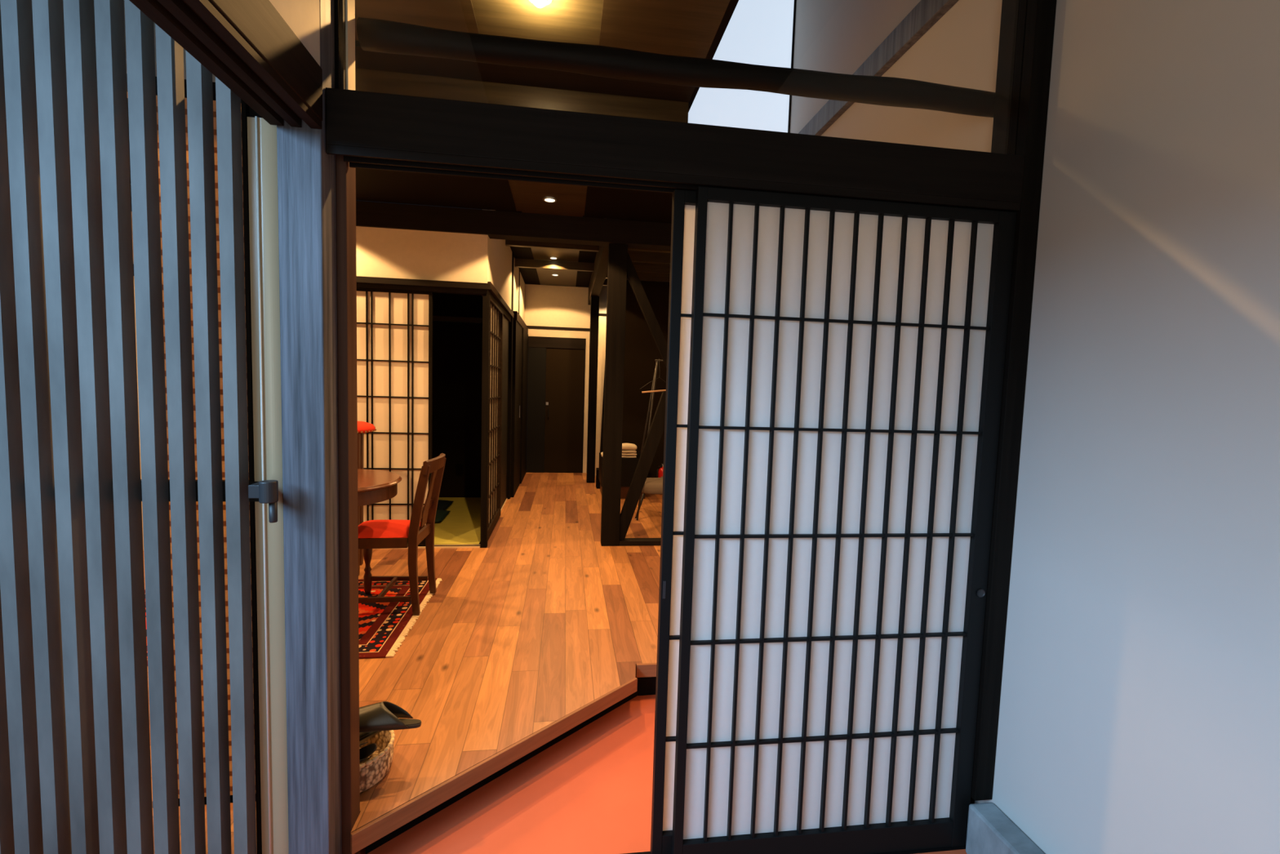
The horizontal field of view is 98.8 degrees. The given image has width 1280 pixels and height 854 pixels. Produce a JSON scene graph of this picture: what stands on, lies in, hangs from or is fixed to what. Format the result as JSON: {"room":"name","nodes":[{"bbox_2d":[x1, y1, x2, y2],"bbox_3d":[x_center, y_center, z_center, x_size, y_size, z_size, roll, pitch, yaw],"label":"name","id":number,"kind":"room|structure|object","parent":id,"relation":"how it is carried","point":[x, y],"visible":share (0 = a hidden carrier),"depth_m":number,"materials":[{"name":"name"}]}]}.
{"room":"traditional dwelling","nodes":[
{"label":"traditional dwelling","id":0,"kind":"room"},
{"bbox_2d":[124,1,215,97],"bbox_3d":[-2.008,-1.310,1.228,2.300,0.938,0.040,1,4,-8],"label":"wall","id":1,"kind":"structure","parent":0,"point":[184,54],"depth_m":1.35,"materials":[{"name":"beige paint"}]},
{"bbox_2d":[152,820,257,853],"bbox_3d":[-2.088,1.130,1.313,2.265,0.140,0.122,1,4,-8],"label":"floor","id":2,"kind":"structure","parent":0,"point":[232,821],"depth_m":1.44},
{"bbox_2d":[248,106,262,117],"bbox_3d":[-0.887,-0.048,1.335,0.060,2.600,0.057,1,4,-8],"label":"wall","id":3,"kind":"structure","parent":0,"point":[252,113],"depth_m":1.25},
{"bbox_2d":[0,0,262,853],"bbox_3d":[-1.338,-0.019,1.225,0.920,2.470,0.061,1,4,-8],"label":"lattice door","id":4,"kind":"structure","parent":3,"relation":"in","point":[75,740],"depth_m":1.23,"materials":[{"name":"grey wood"}]},
{"bbox_2d":[248,480,278,522],"bbox_3d":[-0.865,0.170,1.275,0.059,0.095,0.072,1,4,-8],"label":"door handle","id":5,"kind":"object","parent":4,"relation":"attached to","point":[267,491],"depth_m":1.25,"materials":[{"name":"black metal"}]},
{"bbox_2d":[247,115,288,853],"bbox_3d":[-0.893,0.274,1.321,0.058,1.960,0.015,1,4,-8],"label":"trim","id":6,"kind":"structure","parent":3,"relation":"attached to","point":[267,133],"depth_m":1.31,"materials":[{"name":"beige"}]},
{"bbox_2d":[350,677,637,853],"bbox_3d":[-0.394,1.098,1.884,0.012,0.056,1.127,5,6,42],"label":"trim","id":7,"kind":"structure","parent":3,"relation":"attached to","point":[367,834],"depth_m":1.74,"materials":[{"name":"brown wood"}]},
{"bbox_2d":[269,0,319,66],"bbox_3d":[-0.516,-1.293,-0.574,0.089,1.220,3.598,1,4,-8],"label":"wall","id":8,"kind":"structure","parent":0,"point":[302,16],"depth_m":1.18,"materials":[{"name":"beige paint"}]},
{"bbox_2d":[128,0,283,125],"bbox_3d":[-0.587,-0.560,-0.528,0.028,0.017,3.597,1,4,-8],"label":"trim","id":9,"kind":"structure","parent":8,"relation":"attached to","point":[153,10],"depth_m":0.99,"materials":[{"name":"brown wood"}]},
{"bbox_2d":[157,0,301,127],"bbox_3d":[-0.546,-0.559,-0.523,0.022,0.017,3.597,1,4,-8],"label":"trim","id":10,"kind":"structure","parent":8,"relation":"attached to","point":[179,9],"depth_m":0.99,"materials":[{"name":"brown wood"}]},
{"bbox_2d":[182,0,322,120],"bbox_3d":[-0.542,-0.625,-0.527,0.113,0.116,3.597,1,4,-8],"label":"trim","id":11,"kind":"structure","parent":8,"relation":"attached to","point":[258,21],"depth_m":1.06,"materials":[{"name":"brown wood"}]},
{"bbox_2d":[183,0,322,128],"bbox_3d":[-0.503,-0.558,-0.517,0.024,0.017,3.597,1,4,-8],"label":"trim","id":12,"kind":"structure","parent":8,"relation":"attached to","point":[206,10],"depth_m":0.99,"materials":[{"name":"brown wood"}]},
{"bbox_2d":[131,211,488,549],"bbox_3d":[-2.320,-0.268,3.833,2.430,2.247,0.065,1,4,-8],"label":"wall","id":13,"kind":"structure","parent":0,"point":[380,252],"depth_m":3.83,"materials":[{"name":"beige paint"}]},
{"bbox_2d":[142,546,479,551],"bbox_3d":[-2.366,0.860,3.879,2.398,0.012,0.009,1,4,-8],"label":"trim","id":14,"kind":"structure","parent":13,"relation":"attached to","point":[419,547],"depth_m":4.01,"materials":[{"name":"beige wood"}]},
{"bbox_2d":[133,263,490,295],"bbox_3d":[-2.279,-1.023,3.735,2.455,0.043,0.024,1,4,-8],"label":"trim","id":15,"kind":"structure","parent":13,"relation":"attached to","point":[360,279],"depth_m":3.83,"materials":[{"name":"brown wood"}]},
{"bbox_2d":[356,288,432,545],"bbox_3d":[-1.949,-0.056,3.889,0.910,1.826,0.025,1,4,-8],"label":"door","id":16,"kind":"structure","parent":13,"relation":"in","point":[394,327],"depth_m":3.90,"materials":[{"name":"paper"}]},
{"bbox_2d":[417,543,479,546],"bbox_3d":[-2.371,0.858,3.912,2.398,0.009,0.065,1,4,-8],"label":"trim","id":17,"kind":"structure","parent":13,"relation":"attached to","point":[466,544],"depth_m":4.05,"materials":[{"name":"black wood"}]},
{"bbox_2d":[480,293,490,547],"bbox_3d":[-1.130,-0.030,4.005,0.045,1.843,0.049,1,4,-8],"label":"trim","id":18,"kind":"structure","parent":13,"relation":"attached to","point":[486,298],"depth_m":3.98,"materials":[{"name":"black wood"}]},
{"bbox_2d":[345,0,355,90],"bbox_3d":[-0.766,-1.424,1.330,0.118,1.248,0.048,1,4,-8],"label":"wall","id":19,"kind":"structure","parent":0,"point":[349,4],"depth_m":1.36,"materials":[{"name":"beige paint"}]},
{"bbox_2d":[333,0,346,88],"bbox_3d":[-0.718,-1.421,1.304,0.022,1.248,0.016,1,4,-8],"label":"trim","id":20,"kind":"structure","parent":19,"relation":"attached to","point":[339,5],"depth_m":1.33,"materials":[{"name":"black wood"}]},
{"bbox_2d":[335,155,359,853],"bbox_3d":[-0.815,0.222,1.441,0.118,2.050,0.064,1,4,-8],"label":"trim","id":21,"kind":"structure","parent":19,"relation":"attached to","point":[345,175],"depth_m":1.43,"materials":[{"name":"brown wood"}]},
{"bbox_2d":[325,87,1024,202],"bbox_3d":[0.168,-0.712,1.437,1.832,0.128,0.062,1,4,-8],"label":"beam","id":22,"kind":"structure","parent":19,"relation":"attached to","point":[356,118],"depth_m":1.39,"materials":[{"name":"black wood"}]},
{"bbox_2d":[127,97,672,222],"bbox_3d":[-1.251,-1.504,3.137,4.310,0.050,1.360,1,4,-8],"label":"ceiling","id":23,"kind":"structure","parent":0,"point":[371,184],"depth_m":3.55,"materials":[{"name":"black wood"}]},
{"bbox_2d":[542,197,556,202],"bbox_3d":[-0.594,-1.495,3.611,0.090,0.006,0.090,1,4,-8],"label":"recessed light","id":24,"kind":"object","parent":23,"relation":"in","point":[547,199],"visible":1,"depth_m":3.61,"materials":[{"name":"silver metal"}]},
{"bbox_2d":[142,470,662,832],"bbox_3d":[-1.503,0.858,4.608,4.305,0.054,6.422,1,4,-8],"label":"floor","id":25,"kind":"structure","parent":0,"point":[519,633],"depth_m":2.72,"materials":[{"name":"brown wood"}]},
{"bbox_2d":[144,577,442,666],"bbox_3d":[-1.926,0.954,2.786,1.577,0.007,0.988,1,4,-8],"label":"rug","id":26,"kind":"object","parent":25,"relation":"on","point":[383,627],"visible":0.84,"depth_m":2.78,"materials":[{"name":"fabric"}]},
{"bbox_2d":[357,468,401,506],"bbox_3d":[-1.544,0.607,2.710,0.676,0.709,0.676,2,4,9],"label":"round table","id":27,"kind":"object","parent":26,"relation":"on","point":[374,486],"visible":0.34,"depth_m":2.64,"materials":[{"name":"brown wood"}]},
{"bbox_2d":[358,453,446,615],"bbox_3d":[-1.298,0.552,2.941,0.465,0.808,0.373,1,4,-8],"label":"dining chair","id":28,"kind":"object","parent":26,"relation":"on","point":[372,534],"visible":0.77,"depth_m":2.83,"materials":[{"name":"brown wood"}]},
{"bbox_2d":[357,421,376,575],"bbox_3d":[-1.858,0.435,3.446,0.365,0.950,0.365,1,4,-8],"label":"bar stool","id":29,"kind":"object","parent":25,"relation":"on","point":[363,427],"visible":0.23,"depth_m":3.39,"materials":[{"name":"red fabric"}]},
{"bbox_2d":[359,729,395,792],"bbox_3d":[-0.885,1.018,1.684,0.244,0.100,0.244,1,4,-8],"label":"woven basket","id":30,"kind":"object","parent":25,"relation":"on","point":[376,767],"visible":0.27,"depth_m":1.65,"materials":[{"name":"brown wicker"}]},
{"bbox_2d":[359,742,377,764],"bbox_3d":[-0.869,1.002,1.625,0.164,0.104,0.057,1,4,-10],"label":"slipper","id":31,"kind":"object","parent":30,"relation":"in","point":[365,752],"visible":0.2,"depth_m":1.64,"materials":[{"name":"grey leather"}]},
{"bbox_2d":[359,730,382,744],"bbox_3d":[-0.892,0.995,1.732,0.164,0.104,0.058,1,4,-5],"label":"slipper","id":32,"kind":"object","parent":30,"relation":"in","point":[363,736],"visible":0.13,"depth_m":1.71,"materials":[{"name":"grey leather"}]},
{"bbox_2d":[359,701,421,732],"bbox_3d":[-0.795,0.869,1.646,0.262,0.080,0.088,1,4,-13],"label":"slipper","id":33,"kind":"object","parent":30,"relation":"on","point":[384,715],"visible":0.62,"depth_m":1.63,"materials":[{"name":"grey leather"}]},
{"bbox_2d":[435,509,449,522],"bbox_3d":[-1.910,0.775,4.810,0.400,0.053,0.400,1,4,-8],"label":"floor cushion","id":34,"kind":"object","parent":25,"relation":"on","point":[441,514],"visible":0.23,"depth_m":4.81,"materials":[{"name":"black fabric"}]},
{"bbox_2d":[436,499,453,510],"bbox_3d":[-2.065,0.745,5.172,0.500,0.053,0.500,1,4,-8],"label":"floor cushion","id":35,"kind":"object","parent":25,"relation":"on","point":[442,504],"visible":0.16,"depth_m":5.21,"materials":[{"name":"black fabric"}]},
{"bbox_2d":[586,295,599,482],"bbox_3d":[-0.590,-0.456,6.858,0.101,2.313,0.100,1,4,-8],"label":"timber post","id":36,"kind":"object","parent":25,"relation":"on","point":[594,306],"visible":1,"depth_m":6.81,"materials":[{"name":"black wood"}]},
{"bbox_2d":[587,245,608,304],"bbox_3d":[-0.428,-1.587,5.793,0.102,0.105,3.418,1,4,-8],"label":"ceiling beam","id":37,"kind":"structure","parent":36,"relation":"on","point":[601,270],"depth_m":5.44,"materials":[{"name":"brown wood"}]},
{"bbox_2d":[600,243,627,546],"bbox_3d":[-0.198,-0.220,4.150,0.138,2.258,0.092,1,4,-8],"label":"timber post","id":38,"kind":"object","parent":25,"relation":"on","point":[617,253],"visible":1,"depth_m":4.10,"materials":[{"name":"black wood"}]},
{"bbox_2d":[619,392,666,540],"bbox_3d":[0.053,0.303,4.222,0.398,1.143,0.055,1,4,-8],"label":"brace","id":39,"kind":"object","parent":38,"relation":"attached to","point":[655,433],"visible":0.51,"depth_m":4.19,"materials":[{"name":"black wood"}]},
{"bbox_2d":[626,252,667,368],"bbox_3d":[0.136,-0.780,4.151,0.498,1.031,0.055,1,4,-8],"label":"brace","id":40,"kind":"object","parent":38,"relation":"attached to","point":[633,277],"visible":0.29,"depth_m":4.11,"materials":[{"name":"brown wood"}]},
{"bbox_2d":[598,452,644,498],"bbox_3d":[-0.200,0.542,6.181,0.500,0.444,0.512,1,4,-8],"label":"base cabinet","id":41,"kind":"object","parent":25,"relation":"on","point":[628,465],"visible":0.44,"depth_m":5.94,"materials":[{"name":"black wood"}]},
{"bbox_2d":[622,455,636,457],"bbox_3d":[-0.165,0.316,6.069,0.220,0.025,0.250,1,4,-8],"label":"folded towel","id":42,"kind":"object","parent":41,"relation":"on","point":[623,456],"visible":0.35,"depth_m":5.96,"materials":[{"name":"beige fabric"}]},
{"bbox_2d":[622,452,636,455],"bbox_3d":[-0.162,0.288,6.067,0.224,0.029,0.250,1,4,-8],"label":"folded towel","id":43,"kind":"object","parent":42,"relation":"on","point":[623,453],"visible":0.42,"depth_m":5.96,"materials":[{"name":"beige fabric"}]},
{"bbox_2d":[622,449,636,453],"bbox_3d":[-0.163,0.258,6.064,0.220,0.031,0.250,1,4,-8],"label":"folded towel","id":44,"kind":"object","parent":43,"relation":"on","point":[623,451],"visible":0.44,"depth_m":5.95,"materials":[{"name":"beige fabric"}]},
{"bbox_2d":[622,443,636,449],"bbox_3d":[-0.160,0.213,6.061,0.224,0.058,0.250,1,4,-8],"label":"folded towel","id":45,"kind":"object","parent":44,"relation":"on","point":[624,446],"visible":0.7,"depth_m":5.95,"materials":[{"name":"beige fabric"}]},
{"bbox_2d":[634,477,662,519],"bbox_3d":[0.213,0.676,5.242,0.571,0.339,0.400,1,4,-8],"label":"upholstered stool","id":46,"kind":"object","parent":25,"relation":"on","point":[652,485],"visible":0.32,"depth_m":5.04,"materials":[{"name":"brown fabric"}]},
{"bbox_2d":[636,359,663,519],"bbox_3d":[0.238,0.105,5.302,0.583,1.473,0.616,1,4,-8],"label":"clothes rack","id":47,"kind":"object","parent":25,"relation":"on","point":[653,387],"visible":0.34,"depth_m":5.01,"materials":[{"name":"black metal"}]},
{"bbox_2d":[640,358,666,392],"bbox_3d":[0.150,-0.462,4.954,0.312,0.319,0.105,1,4,-8],"label":"clothes hanger","id":48,"kind":"object","parent":47,"relation":"hanging from","point":[659,358],"visible":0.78,"depth_m":4.92,"materials":[{"name":"brown wood"}]},
{"bbox_2d":[656,462,663,494],"bbox_3d":[0.259,0.568,6.298,0.106,0.403,0.113,4,5,28],"label":"fire extinguisher","id":49,"kind":"object","parent":25,"relation":"on","point":[659,473],"visible":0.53,"depth_m":6.27,"materials":[{"name":"red metal"}]},
{"bbox_2d":[431,293,482,497],"bbox_3d":[-2.578,-0.536,5.566,2.378,2.539,0.030,1,4,-8],"label":"wall","id":50,"kind":"structure","parent":0,"point":[457,347],"depth_m":5.66,"materials":[{"name":"black"}]},
{"bbox_2d":[432,315,482,323],"bbox_3d":[-1.948,-1.093,5.558,0.800,0.050,0.069,1,4,-8],"label":"trim","id":51,"kind":"structure","parent":50,"relation":"attached to","point":[435,318],"depth_m":5.54,"materials":[{"name":"black wood"}]},
{"bbox_2d":[482,208,524,320],"bbox_3d":[-1.343,-1.480,5.656,0.050,0.615,3.459,1,4,-8],"label":"wall","id":52,"kind":"structure","parent":0,"point":[500,254],"depth_m":5.01,"materials":[{"name":"beige paint"}]},
{"bbox_2d":[487,297,502,540],"bbox_3d":[-1.195,-0.073,4.487,0.025,1.832,0.923,1,4,-8],"label":"door","id":53,"kind":"structure","parent":52,"relation":"in","point":[495,375],"depth_m":4.60,"materials":[{"name":"wood"}]},
{"bbox_2d":[481,281,513,321],"bbox_3d":[-1.192,-1.078,4.774,0.023,0.049,1.744,1,4,-8],"label":"trim","id":54,"kind":"structure","parent":52,"relation":"attached to","point":[494,291],"depth_m":4.53,"materials":[{"name":"brown wood"}]},
{"bbox_2d":[500,315,509,509],"bbox_3d":[-1.334,-0.136,5.321,0.023,1.834,0.768,1,4,-8],"label":"door","id":55,"kind":"structure","parent":52,"relation":"in","point":[505,322],"depth_m":5.42,"materials":[{"name":"black wood"}]},
{"bbox_2d":[506,252,514,498],"bbox_3d":[-1.367,-0.516,5.724,0.060,2.549,0.094,1,4,-8],"label":"trim","id":56,"kind":"structure","parent":52,"relation":"attached to","point":[511,323],"depth_m":5.70,"materials":[{"name":"black wood"}]},
{"bbox_2d":[511,320,522,497],"bbox_3d":[-1.412,-0.215,6.204,0.074,1.878,0.819,1,4,-8],"label":"door","id":57,"kind":"structure","parent":52,"relation":"in","point":[517,328],"depth_m":5.98,"materials":[{"name":"black wood"}]},
{"bbox_2d":[518,269,519,313],"bbox_3d":[-1.423,-1.565,6.448,0.013,0.564,0.040,1,4,-8],"label":"trim","id":58,"kind":"structure","parent":52,"relation":"attached to","point":[519,269],"depth_m":6.43,"materials":[{"name":"brown wood"}]},
{"bbox_2d":[513,311,528,333],"bbox_3d":[-1.421,-1.230,6.563,0.049,0.090,1.684,1,4,-8],"label":"trim","id":59,"kind":"structure","parent":52,"relation":"attached to","point":[517,317],"depth_m":6.14,"materials":[{"name":"brown wood"}]},
{"bbox_2d":[520,328,528,483],"bbox_3d":[-1.519,-0.279,7.037,0.085,1.878,0.864,1,4,-8],"label":"door","id":60,"kind":"structure","parent":52,"relation":"in","point":[525,335],"depth_m":6.89,"materials":[{"name":"black wood"}]},
{"bbox_2d":[355,0,729,58],"bbox_3d":[-1.452,-1.585,1.818,3.550,0.050,1.100,1,4,-8],"label":"ceiling","id":61,"kind":"structure","parent":0,"point":[681,28],"depth_m":2.08,"materials":[{"name":"brown wood"}]},
{"bbox_2d":[528,0,551,7],"bbox_3d":[-0.359,-1.525,1.960,0.090,0.034,0.090,1,4,-8],"label":"recessed light","id":62,"kind":"object","parent":61,"relation":"in","point":[539,3],"visible":1,"depth_m":1.96,"materials":[{"name":"silver metal"}]},
{"bbox_2d":[524,284,590,472],"bbox_3d":[-1.172,-0.640,7.529,0.931,2.549,0.050,1,4,-8],"label":"wall","id":63,"kind":"structure","parent":0,"point":[545,305],"depth_m":7.45,"materials":[{"name":"beige paint"}]},
{"bbox_2d":[526,346,546,472],"bbox_3d":[-1.423,-0.228,7.524,0.238,1.713,0.056,1,4,-8],"label":"trim","id":64,"kind":"structure","parent":63,"relation":"attached to","point":[536,355],"depth_m":7.50,"materials":[{"name":"black wood"}]},
{"bbox_2d":[528,336,585,349],"bbox_3d":[-1.131,-1.149,7.491,0.769,0.144,0.060,1,4,-8],"label":"trim","id":65,"kind":"structure","parent":63,"relation":"attached to","point":[533,341],"depth_m":7.46,"materials":[{"name":"brown wood"}]},
{"bbox_2d":[527,325,590,330],"bbox_3d":[-1.150,-1.344,7.473,0.931,0.034,0.062,1,4,-8],"label":"trim","id":66,"kind":"structure","parent":63,"relation":"attached to","point":[528,326],"depth_m":7.45,"materials":[{"name":"brown wood"}]},
{"bbox_2d":[543,347,584,472],"bbox_3d":[-1.045,-0.220,7.558,0.516,1.710,0.070,1,4,-8],"label":"hall door","id":67,"kind":"structure","parent":63,"relation":"in","point":[564,383],"depth_m":7.55,"materials":[{"name":"black wood"}]},
{"bbox_2d":[581,349,585,472],"bbox_3d":[-0.784,-0.215,7.609,0.012,1.713,0.060,1,4,-8],"label":"trim","id":68,"kind":"structure","parent":63,"relation":"attached to","point":[584,349],"depth_m":7.58,"materials":[{"name":"wood"}]},
{"bbox_2d":[502,210,665,287],"bbox_3d":[-0.424,-1.805,5.922,1.930,0.050,3.710,1,4,-8],"label":"ceiling","id":69,"kind":"structure","parent":0,"point":[566,277],"depth_m":6.39,"materials":[{"name":"brown wood"}]},
{"bbox_2d":[505,240,599,252],"bbox_3d":[-0.801,-1.684,5.041,0.844,0.084,0.050,1,4,-8],"label":"ceiling beam","id":70,"kind":"structure","parent":69,"relation":"attached to","point":[508,242],"depth_m":5.02,"materials":[{"name":"brown wood"}]},
{"bbox_2d":[514,257,594,271],"bbox_3d":[-0.923,-1.753,5.940,0.844,0.084,0.050,1,4,-8],"label":"ceiling beam","id":71,"kind":"structure","parent":69,"relation":"attached to","point":[520,263],"depth_m":5.92,"materials":[{"name":"brown wood"}]},
{"bbox_2d":[603,278,607,285],"bbox_3d":[-0.030,-1.770,6.722,0.928,0.109,0.060,1,4,-8],"label":"joist","id":72,"kind":"object","parent":69,"relation":"attached to","point":[605,283],"visible":0.02,"depth_m":6.64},
{"bbox_2d":[605,271,670,282],"bbox_3d":[0.030,-1.736,6.277,0.928,0.109,0.060,1,4,-8],"label":"joist","id":73,"kind":"object","parent":69,"relation":"attached to","point":[653,277],"visible":0.21,"depth_m":6.27,"materials":[{"name":"brown wood"}]},
{"bbox_2d":[627,250,670,264],"bbox_3d":[0.150,-1.668,5.388,0.928,0.109,0.060,1,4,-8],"label":"joist","id":74,"kind":"object","parent":69,"relation":"attached to","point":[635,255],"visible":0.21,"depth_m":5.36,"materials":[{"name":"brown wood"}]},
{"bbox_2d":[627,247,671,253],"bbox_3d":[0.210,-1.634,4.943,0.928,0.109,0.060,1,4,-8],"label":"joist","id":75,"kind":"object","parent":69,"relation":"attached to","point":[628,248],"visible":0.07,"depth_m":4.92,"materials":[{"name":"brown wood"}]},
{"bbox_2d":[632,262,670,274],"bbox_3d":[0.090,-1.702,5.833,0.928,0.109,0.060,1,4,-8],"label":"joist","id":76,"kind":"object","parent":69,"relation":"attached to","point":[639,267],"visible":0.21,"depth_m":5.81,"materials":[{"name":"brown wood"}]},
{"bbox_2d":[595,285,607,476],"bbox_3d":[-0.175,-0.597,7.359,0.997,2.548,0.040,1,4,-8],"label":"wall","id":77,"kind":"structure","parent":0,"point":[602,319],"depth_m":7.28,"materials":[{"name":"beige paint"}]},
{"bbox_2d":[588,217,619,293],"bbox_3d":[-0.424,-1.704,5.784,0.102,0.128,3.418,1,4,-8],"label":"trim","id":78,"kind":"structure","parent":77,"relation":"attached to","point":[597,253],"depth_m":5.82,"materials":[{"name":"brown wood"}]},
{"bbox_2d":[622,280,669,477],"bbox_3d":[0.051,-0.525,6.464,0.789,2.548,0.040,1,4,-8],"label":"wall","id":79,"kind":"structure","parent":0,"point":[641,349],"depth_m":6.43,"materials":[{"name":"black wood"}]},
{"bbox_2d":[595,467,599,488],"bbox_3d":[-0.408,0.616,6.605,0.234,0.224,0.170,1,4,-8],"label":"trim","id":80,"kind":"structure","parent":79,"relation":"attached to","point":[597,482],"depth_m":6.51,"materials":[{"name":"black wood"}]},
{"bbox_2d":[600,371,604,452],"bbox_3d":[-0.394,-0.531,6.362,0.110,2.070,0.038,1,4,-8],"label":"brace","id":81,"kind":"object","parent":79,"relation":"attached to","point":[602,415],"visible":0.21,"depth_m":6.38,"materials":[{"name":"black wood"}]},
{"bbox_2d":[360,694,966,853],"bbox_3d":[-0.981,1.367,0.174,4.560,0.060,4.800,1,4,-8],"label":"floor","id":82,"kind":"structure","parent":0,"point":[590,791],"depth_m":1.80,"materials":[{"name":"ceramic"}]},
{"bbox_2d":[276,0,342,853],"bbox_3d":[-0.797,-0.396,1.320,0.096,3.300,0.082,1,4,-8],"label":"timber post","id":83,"kind":"object","parent":82,"relation":"on","point":[307,197],"visible":1,"depth_m":1.33,"materials":[{"name":"grey wood"}]},
{"bbox_2d":[970,0,1019,804],"bbox_3d":[1.074,-0.362,1.654,0.057,3.300,0.069,1,4,-8],"label":"timber post","id":84,"kind":"object","parent":82,"relation":"on","point":[1010,8],"visible":0.02,"depth_m":1.60,"materials":[{"name":"black wood"}]},
{"bbox_2d":[356,17,995,117],"bbox_3d":[0.190,-1.005,1.556,1.852,0.076,0.079,1,4,-8],"label":"log beam","id":85,"kind":"structure","parent":84,"relation":"attached to","point":[377,35],"depth_m":1.52,"materials":[{"name":"black wood"}]},
{"bbox_2d":[688,0,738,111],"bbox_3d":[0.305,-2.467,2.312,0.030,1.845,1.740,1,4,-8],"label":"wall","id":86,"kind":"structure","parent":0,"point":[732,4],"depth_m":2.13,"materials":[{"name":"black wood"}]},
{"bbox_2d":[355,67,688,122],"bbox_3d":[-1.531,-1.543,2.387,3.550,0.220,0.040,1,4,-8],"label":"trim","id":87,"kind":"structure","parent":86,"relation":"attached to","point":[366,80],"depth_m":2.50,"materials":[{"name":"black wood"}]},
{"bbox_2d":[355,40,695,102],"bbox_3d":[-1.515,-1.582,2.278,3.550,0.024,0.165,1,4,-8],"label":"trim","id":88,"kind":"structure","parent":86,"relation":"attached to","point":[408,64],"depth_m":2.42,"materials":[{"name":"black wood"}]},
{"bbox_2d":[790,0,1279,853],"bbox_3d":[0.975,-1.110,2.931,0.060,4.600,10.100,1,4,-8],"label":"wall","id":89,"kind":"structure","parent":0,"point":[1140,707],"depth_m":1.27,"materials":[{"name":"white paint"}]},
{"bbox_2d":[364,676,656,853],"bbox_3d":[0.065,1.171,2.139,1.853,0.112,0.866,1,4,-8],"label":"trim","id":90,"kind":"structure","parent":89,"relation":"attached to","point":[646,685],"depth_m":1.97,"materials":[{"name":"black wood"}]},
{"bbox_2d":[349,162,696,192],"bbox_3d":[0.164,-0.641,1.490,1.795,0.020,0.006,1,4,-8],"label":"trim","id":91,"kind":"structure","parent":89,"relation":"attached to","point":[357,165],"depth_m":1.42,"materials":[{"name":"black wood"}]},
{"bbox_2d":[619,537,661,546],"bbox_3d":[0.272,0.898,4.299,0.877,0.036,0.092,1,4,-8],"label":"sill","id":92,"kind":"structure","parent":89,"relation":"attached to","point":[628,541],"depth_m":4.22,"materials":[{"name":"black wood"}]},
{"bbox_2d":[635,662,656,677],"bbox_3d":[0.466,1.081,2.478,0.972,0.056,0.014,1,4,-8],"label":"trim","id":93,"kind":"structure","parent":89,"relation":"attached to","point":[646,669],"depth_m":2.41,"materials":[{"name":"brown wood"}]},
{"bbox_2d":[325,144,1020,211],"bbox_3d":[0.163,-0.635,1.415,1.818,0.020,0.007,1,4,-8],"label":"trim","id":94,"kind":"structure","parent":89,"relation":"attached to","point":[334,149],"depth_m":1.40,"materials":[{"name":"black wood"}]},
{"bbox_2d":[650,189,696,853],"bbox_3d":[0.514,0.325,1.593,0.916,1.896,0.032,1,4,-8],"label":"door","id":95,"kind":"structure","parent":89,"relation":"in","point":[683,205],"depth_m":1.53,"materials":[{"name":"black wood"}]},
{"bbox_2d":[787,0,795,133],"bbox_3d":[0.921,-2.457,3.270,0.010,1.965,0.010,1,4,-8],"label":"trim","id":96,"kind":"structure","parent":89,"relation":"attached to","point":[794,5],"depth_m":3.28,"materials":[{"name":"black wood"}]},
{"bbox_2d":[624,845,965,853],"bbox_3d":[0.110,1.266,1.597,1.796,0.003,0.085,1,4,-8],"label":"trim","id":97,"kind":"structure","parent":89,"relation":"attached to","point":[942,849],"depth_m":1.66,"materials":[{"name":"black"}]},
{"bbox_2d":[671,186,1016,853],"bbox_3d":[0.576,0.329,1.564,0.918,1.896,0.034,1,4,-8],"label":"door","id":98,"kind":"structure","parent":89,"relation":"in","point":[847,355],"depth_m":1.56,"materials":[{"name":"white paper"}]},
{"bbox_2d":[798,0,958,135],"bbox_3d":[1.000,-1.563,2.467,0.034,0.108,1.732,1,4,-8],"label":"beam","id":99,"kind":"structure","parent":89,"relation":"attached to","point":[926,13],"depth_m":2.21,"materials":[{"name":"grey wood"}]},
{"bbox_2d":[965,802,1044,853],"bbox_3d":[1.268,1.348,-0.123,0.083,0.158,3.615,1,4,-8],"label":"baseboard","id":100,"kind":"structure","parent":89,"relation":"attached to","point":[989,830],"depth_m":1.58,"materials":[{"name":"grey stone"}]},
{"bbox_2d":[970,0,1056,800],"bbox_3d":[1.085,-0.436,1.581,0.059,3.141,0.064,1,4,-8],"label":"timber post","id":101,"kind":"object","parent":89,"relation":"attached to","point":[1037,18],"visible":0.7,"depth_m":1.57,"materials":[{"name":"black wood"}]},
{"bbox_3d":[-0.916,0.131,1.477,0.030,1.899,0.201,1,4,-8],"label":"wall","id":102,"kind":"structure","parent":0,"visible":0},
{"bbox_2d":[126,73,255,806],"bbox_3d":[-1.071,0.079,1.354,0.285,1.788,0.012,1,4,-8],"label":"blind","id":103,"kind":"object","parent":102,"relation":"attached to","point":[213,82],"visible":0.02,"depth_m":1.34,"materials":[{"name":"brown wood"}]},
{"bbox_3d":[-3.624,-0.543,4.251,0.050,3.000,6.350,1,4,-8],"label":"wall","id":104,"kind":"structure","parent":0,"visible":0},
{"bbox_2d":[130,186,671,250],"bbox_3d":[-1.354,-1.452,3.883,4.309,0.164,0.125,1,4,-8],"label":"trim","id":105,"kind":"structure","parent":104,"relation":"attached to","point":[497,224],"depth_m":3.89,"materials":[{"name":"black wood"}]},
{"bbox_3d":[0.588,-3.038,3.207,0.709,0.819,0.040,1,4,-8],"label":"wall","id":106,"kind":"structure","parent":0,"visible":0},
{"bbox_2d":[688,0,794,132],"bbox_3d":[0.558,-2.058,3.278,0.709,1.145,0.040,1,4,-8],"label":"window","id":107,"kind":"structure","parent":106,"relation":"in","point":[757,32],"depth_m":3.26,"materials":[{"name":"grey"}]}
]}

